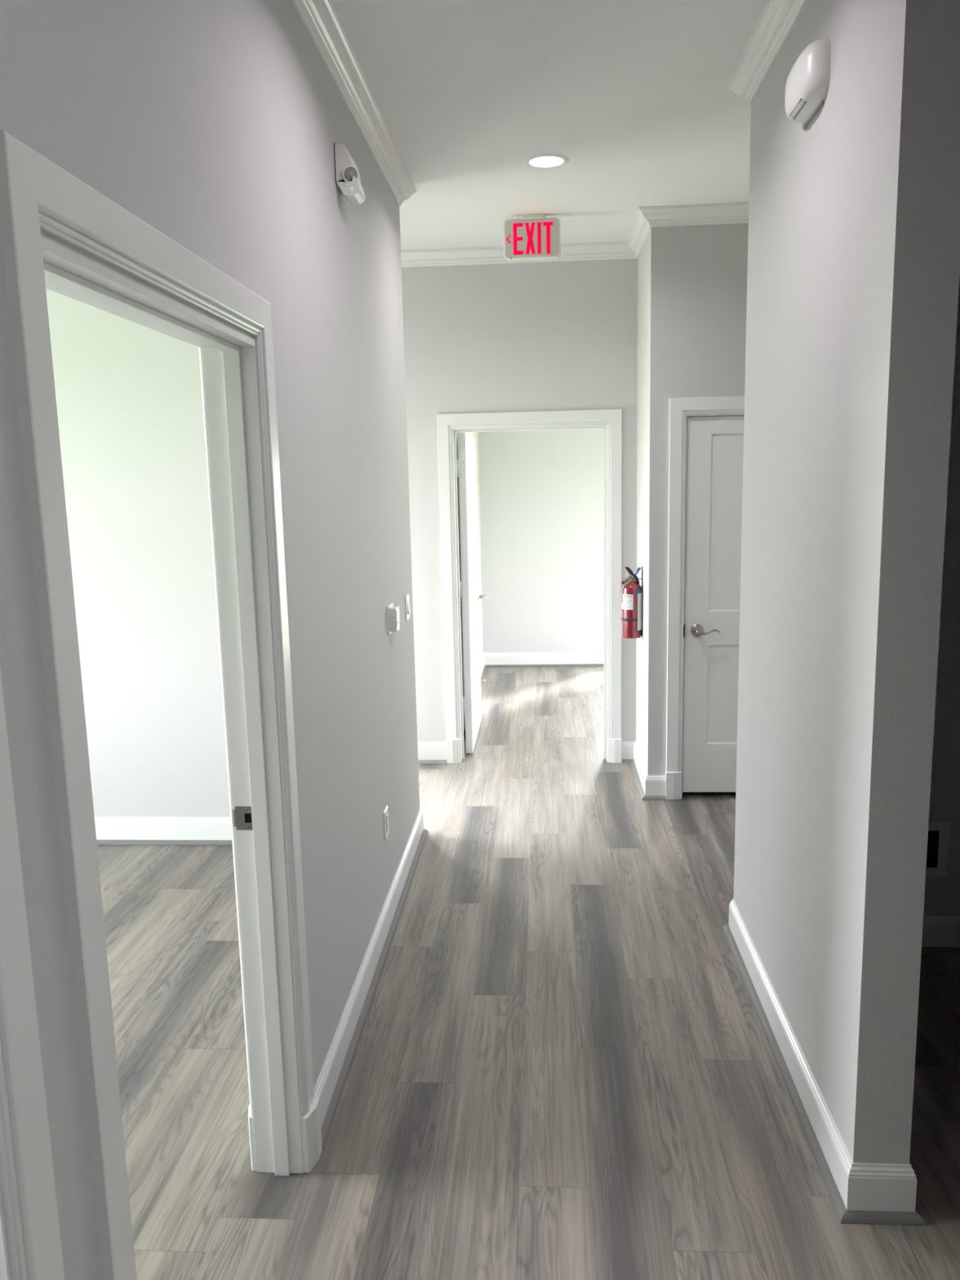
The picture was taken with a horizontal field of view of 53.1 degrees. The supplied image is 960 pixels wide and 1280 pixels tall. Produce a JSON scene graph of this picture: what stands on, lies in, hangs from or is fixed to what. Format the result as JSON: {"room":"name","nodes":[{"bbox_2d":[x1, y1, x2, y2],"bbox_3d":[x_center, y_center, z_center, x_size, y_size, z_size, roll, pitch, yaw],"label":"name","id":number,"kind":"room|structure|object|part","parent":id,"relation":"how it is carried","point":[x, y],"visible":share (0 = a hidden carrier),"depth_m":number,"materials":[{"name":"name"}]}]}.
{"room":"office hallway","nodes":[
{"label":"office hallway","id":0,"kind":"room"},
{"bbox_2d":[45,288,230,817],"bbox_3d":[-2.213,-0.502,4.648,3.525,3.062,0.125,-1,9,4],"label":"wall","id":1,"kind":"structure","parent":0,"point":[128,393],"depth_m":4.57,"materials":[{"name":"grey paint"}]},
{"bbox_2d":[94,817,232,844],"bbox_3d":[-2.256,1.132,3.750,3.525,0.133,2.184,-1,9,4],"label":"baseboard","id":2,"kind":"structure","parent":1,"relation":"attached to","point":[108,830],"depth_m":4.77,"materials":[{"name":"white wood"}]},
{"bbox_2d":[0,0,419,1279],"bbox_3d":[-0.619,0.040,1.153,0.118,3.062,6.975,-1,9,4],"label":"wall","id":3,"kind":"structure","parent":0,"point":[215,124],"depth_m":2.39,"materials":[{"name":"grey paint"}]},
{"bbox_2d":[0,668,65,1279],"bbox_3d":[-0.648,0.583,0.639,0.178,2.157,1.096,-1,9,4],"label":"door frame","id":4,"kind":"structure","parent":3,"relation":"in","point":[30,1242],"depth_m":1.12,"materials":[{"name":"white wood"}]},
{"bbox_2d":[0,130,322,1279],"bbox_3d":[-0.568,0.383,1.838,0.178,2.157,1.109,-1,9,4],"label":"door frame","id":5,"kind":"structure","parent":3,"relation":"in","point":[237,368],"depth_m":1.85,"materials":[{"name":"white wood"}]},
{"bbox_3d":[-0.636,0.392,1.844,0.018,2.138,1.105,-1,9,4],"label":"casing","id":6,"kind":"part","parent":5,"relation":"part of","materials":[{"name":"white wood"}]},
{"bbox_3d":[-0.573,0.430,2.316,0.051,0.059,0.006,0,10,9],"label":"strike plate","id":7,"kind":"part","parent":5,"relation":"part of","materials":[{"name":"silver metal"}]},
{"bbox_2d":[333,142,365,204],"bbox_3d":[-0.410,-1.473,3.039,0.076,0.157,0.143,-1,9,4],"label":"emergency light","id":8,"kind":"object","parent":3,"relation":"attached to","point":[347,174],"visible":1,"depth_m":2.99,"materials":[{"name":"white plastic"}]},
{"bbox_3d":[-0.401,-1.446,2.981,0.017,0.017,0.006,-5,10,-22],"label":"bulb","id":9,"kind":"part","parent":8,"relation":"part of","materials":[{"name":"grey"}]},
{"bbox_2d":[290,0,416,206],"bbox_3d":[-1.176,-1.430,0.980,1.313,0.081,7.045,-1,9,4],"label":"trim","id":10,"kind":"structure","parent":3,"relation":"attached to","point":[321,20],"depth_m":3.12,"materials":[{"name":"white wood"}]},
{"bbox_2d":[314,808,427,1149],"bbox_3d":[-0.977,1.104,3.741,1.277,0.133,2.343,-1,9,4],"label":"baseboard","id":11,"kind":"structure","parent":3,"relation":"attached to","point":[331,1081],"depth_m":3.23,"materials":[{"name":"white wood"}]},
{"bbox_2d":[383,805,389,840],"bbox_3d":[-0.367,0.722,3.787,0.010,0.114,0.080,-1,9,4],"label":"power outlet","id":12,"kind":"object","parent":3,"relation":"attached to","point":[386,830],"visible":1,"depth_m":3.77,"materials":[{"name":"white plastic"}]},
{"bbox_2d":[386,813,388,832],"bbox_3d":[-0.364,0.722,3.787,0.004,0.066,0.033,-1,9,4],"label":"receptacle","id":13,"kind":"object","parent":12,"relation":"attached to","point":[387,815],"depth_m":3.77,"materials":[{"name":"white plastic"}]},
{"bbox_2d":[386,603,399,635],"bbox_3d":[-0.353,-0.087,3.946,0.036,0.116,0.120,-1,9,4],"label":"thermostat","id":14,"kind":"object","parent":3,"relation":"attached to","point":[393,612],"visible":1,"depth_m":3.91,"materials":[{"name":"white plastic"}]},
{"bbox_2d":[404,593,410,621],"bbox_3d":[-0.332,-0.151,4.435,0.014,0.115,0.087,-1,9,4],"label":"light switch","id":15,"kind":"object","parent":3,"relation":"attached to","point":[406,597],"visible":1,"depth_m":4.42,"materials":[{"name":"white plastic"}]},
{"bbox_2d":[456,431,483,696],"bbox_3d":[-0.163,-1.007,7.425,0.130,3.062,3.019,-1,9,4],"label":"wall","id":16,"kind":"structure","parent":0,"point":[474,434],"depth_m":8.58,"materials":[{"name":"grey paint"}]},
{"bbox_2d":[401,258,637,742],"bbox_3d":[-0.269,-0.749,5.876,2.682,3.062,0.130,-1,9,4],"label":"wall","id":17,"kind":"structure","parent":0,"point":[562,335],"depth_m":5.63,"materials":[{"name":"grey paint"}]},
{"bbox_2d":[417,742,446,764],"bbox_3d":[-0.507,0.712,6.052,0.590,0.133,0.034,-1,9,4],"label":"baseboard","id":18,"kind":"structure","parent":17,"relation":"attached to","point":[428,753],"depth_m":6.04,"materials":[{"name":"white wood"}]},
{"bbox_2d":[436,408,622,763],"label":"door","id":19,"kind":"structure","parent":17,"relation":"in","point":[610,420],"depth_m":5.87,"materials":[{"name":"white wood"}]},
{"bbox_3d":[0.015,-0.304,6.833,0.060,0.068,0.148,-1,9,4],"label":"lever handle","id":20,"kind":"part","parent":19,"relation":"part of","materials":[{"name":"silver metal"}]},
{"bbox_2d":[400,202,748,267],"bbox_3d":[0.840,-2.131,4.944,4.762,0.081,1.430,5,11,32],"label":"trim","id":21,"kind":"structure","parent":17,"relation":"attached to","point":[646,218],"depth_m":5.44,"materials":[{"name":"white wood"}]},
{"bbox_2d":[97,666,959,1279],"bbox_3d":[0.154,1.207,3.530,8.600,0.050,11.773,-1,9,4],"label":"floor","id":22,"kind":"structure","parent":0,"point":[564,1066],"depth_m":2.87,"materials":[{"name":"plastic"}]},
{"bbox_2d":[478,428,604,653],"bbox_3d":[1.491,-1.283,8.865,3.240,3.062,0.120,-1,9,4],"label":"wall","id":23,"kind":"structure","parent":0,"point":[541,491],"depth_m":8.92,"materials":[{"name":"grey paint"}]},
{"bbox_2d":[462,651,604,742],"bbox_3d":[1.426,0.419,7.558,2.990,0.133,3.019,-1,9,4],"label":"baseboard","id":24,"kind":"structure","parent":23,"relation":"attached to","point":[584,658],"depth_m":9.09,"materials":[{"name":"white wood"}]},
{"bbox_2d":[332,0,766,249],"bbox_3d":[0.084,-1.887,3.019,8.600,0.100,11.773,-1,9,4],"label":"ceiling","id":25,"kind":"structure","parent":0,"point":[637,99],"depth_m":3.43,"materials":[{"name":"white paint"}]},
{"bbox_2d":[502,213,560,260],"bbox_3d":[0.263,-2.038,4.863,0.288,0.210,0.055,-1,9,4],"label":"exit sign","id":26,"kind":"object","parent":25,"relation":"hanging from","point":[527,237],"visible":1,"depth_m":4.85,"materials":[{"name":"white plastic"}]},
{"bbox_2d":[523,153,568,168],"bbox_3d":[0.278,-2.004,4.024,0.191,0.005,0.191,-1,9,4],"label":"recessed light","id":27,"kind":"object","parent":25,"relation":"in","point":[544,161],"visible":1,"depth_m":4.01,"materials":[{"name":"white plastic"}]},
{"bbox_2d":[529,156,563,167],"bbox_3d":[0.278,-2.005,4.024,0.143,0.002,0.143,-1,9,4],"label":"diffuser","id":28,"kind":"object","parent":27,"relation":"attached to","point":[535,162],"depth_m":4.03,"materials":[{"name":"white plastic"}]},
{"bbox_2d":[635,235,648,765],"bbox_3d":[0.981,-0.706,5.447,0.130,3.062,0.566,-1,9,4],"label":"wall","id":29,"kind":"structure","parent":0,"point":[642,260],"depth_m":5.40,"materials":[{"name":"grey paint"}]},
{"bbox_2d":[638,566,642,635],"bbox_3d":[0.912,-0.221,5.453,0.020,0.393,0.031,-1,9,4],"label":"bracket","id":30,"kind":"object","parent":29,"relation":"attached to","point":[642,566],"visible":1,"depth_m":5.42,"materials":[{"name":"black metal"}]},
{"bbox_2d":[621,566,642,638],"bbox_3d":[0.860,-0.215,5.454,0.118,0.403,0.116,-1,9,4],"label":"fire extinguisher","id":31,"kind":"object","parent":30,"relation":"hanging from","point":[631,591],"visible":1,"depth_m":5.42,"materials":[{"name":"red metal"}]},
{"bbox_3d":[0.833,-0.344,5.425,0.054,0.045,0.021,-1,9,4],"label":"carry handle","id":32,"kind":"part","parent":31,"relation":"part of","materials":[{"name":"silver metal"}]},
{"bbox_3d":[0.844,-0.386,5.427,0.049,0.056,0.022,-1,9,4],"label":"squeeze lever","id":33,"kind":"part","parent":31,"relation":"part of","materials":[{"name":"black plastic"}]},
{"bbox_2d":[622,741,665,799],"bbox_3d":[0.948,0.752,5.609,0.131,0.133,0.741,-1,9,0],"label":"baseboard","id":34,"kind":"structure","parent":29,"relation":"attached to","point":[651,787],"depth_m":5.40,"materials":[{"name":"white wood"}]},
{"bbox_2d":[644,223,748,774],"bbox_3d":[1.831,-0.659,5.045,1.878,3.062,0.130,-1,9,4],"label":"wall","id":35,"kind":"structure","parent":0,"point":[697,274],"depth_m":4.89,"materials":[{"name":"grey paint"}]},
{"bbox_2d":[665,395,744,799],"bbox_3d":[1.471,-0.199,5.125,0.946,2.142,0.173,-1,9,4],"label":"door","id":36,"kind":"structure","parent":35,"relation":"in","point":[706,450],"depth_m":5.10,"materials":[{"name":"white wood"}]},
{"bbox_3d":[1.090,-0.050,5.135,0.010,0.073,0.014,-1,9,4],"label":"strike plate","id":37,"kind":"part","parent":36,"relation":"part of","materials":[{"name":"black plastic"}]},
{"bbox_3d":[1.200,-0.048,5.111,0.148,0.068,0.060,-1,9,4],"label":"lever handle","id":38,"kind":"part","parent":36,"relation":"part of","materials":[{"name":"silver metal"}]},
{"bbox_2d":[733,0,959,1164],"bbox_3d":[0.964,-0.261,2.754,0.130,3.062,1.451,-1,9,4],"label":"wall","id":39,"kind":"structure","parent":0,"point":[854,237],"depth_m":2.25,"materials":[{"name":"grey paint"}]},
{"bbox_2d":[726,0,808,104],"bbox_3d":[1.623,-1.738,2.464,1.658,0.081,1.591,-1,9,4],"label":"trim","id":40,"kind":"structure","parent":39,"relation":"attached to","point":[777,19],"depth_m":2.89,"materials":[{"name":"white wood"}]},
{"bbox_2d":[784,38,831,129],"bbox_3d":[0.833,-1.433,2.477,0.066,0.154,0.255,-1,9,4],"label":"emergency light","id":41,"kind":"object","parent":39,"relation":"attached to","point":[807,82],"depth_m":2.40,"materials":[{"name":"white plastic"}]},
{"bbox_3d":[0.866,-1.364,2.496,0.004,0.010,0.175,-1,9,4],"label":"plate","id":42,"kind":"part","parent":41,"relation":"part of","materials":[{"name":"grey plastic"}]},
{"bbox_2d":[923,274,959,915],"bbox_3d":[2.646,-0.388,3.292,3.158,3.062,0.132,-1,9,4],"label":"wall","id":43,"kind":"structure","parent":0,"point":[942,894],"depth_m":3.39,"materials":[{"name":"grey paint"}]},
{"bbox_2d":[722,898,959,1226],"bbox_3d":[2.554,1.166,2.887,3.322,0.133,1.519,-1,9,4],"label":"baseboard","id":44,"kind":"structure","parent":43,"relation":"attached to","point":[869,1193],"depth_m":2.56,"materials":[{"name":"white wood"}]},
{"bbox_2d":[925,821,950,876],"bbox_3d":[1.601,0.758,3.482,0.185,0.210,0.006,-1,9,4],"label":"recessed wall box","id":45,"kind":"object","parent":43,"relation":"attached to","point":[938,831],"visible":0.4,"depth_m":3.48,"materials":[{"name":"white plastic"}]}
]}

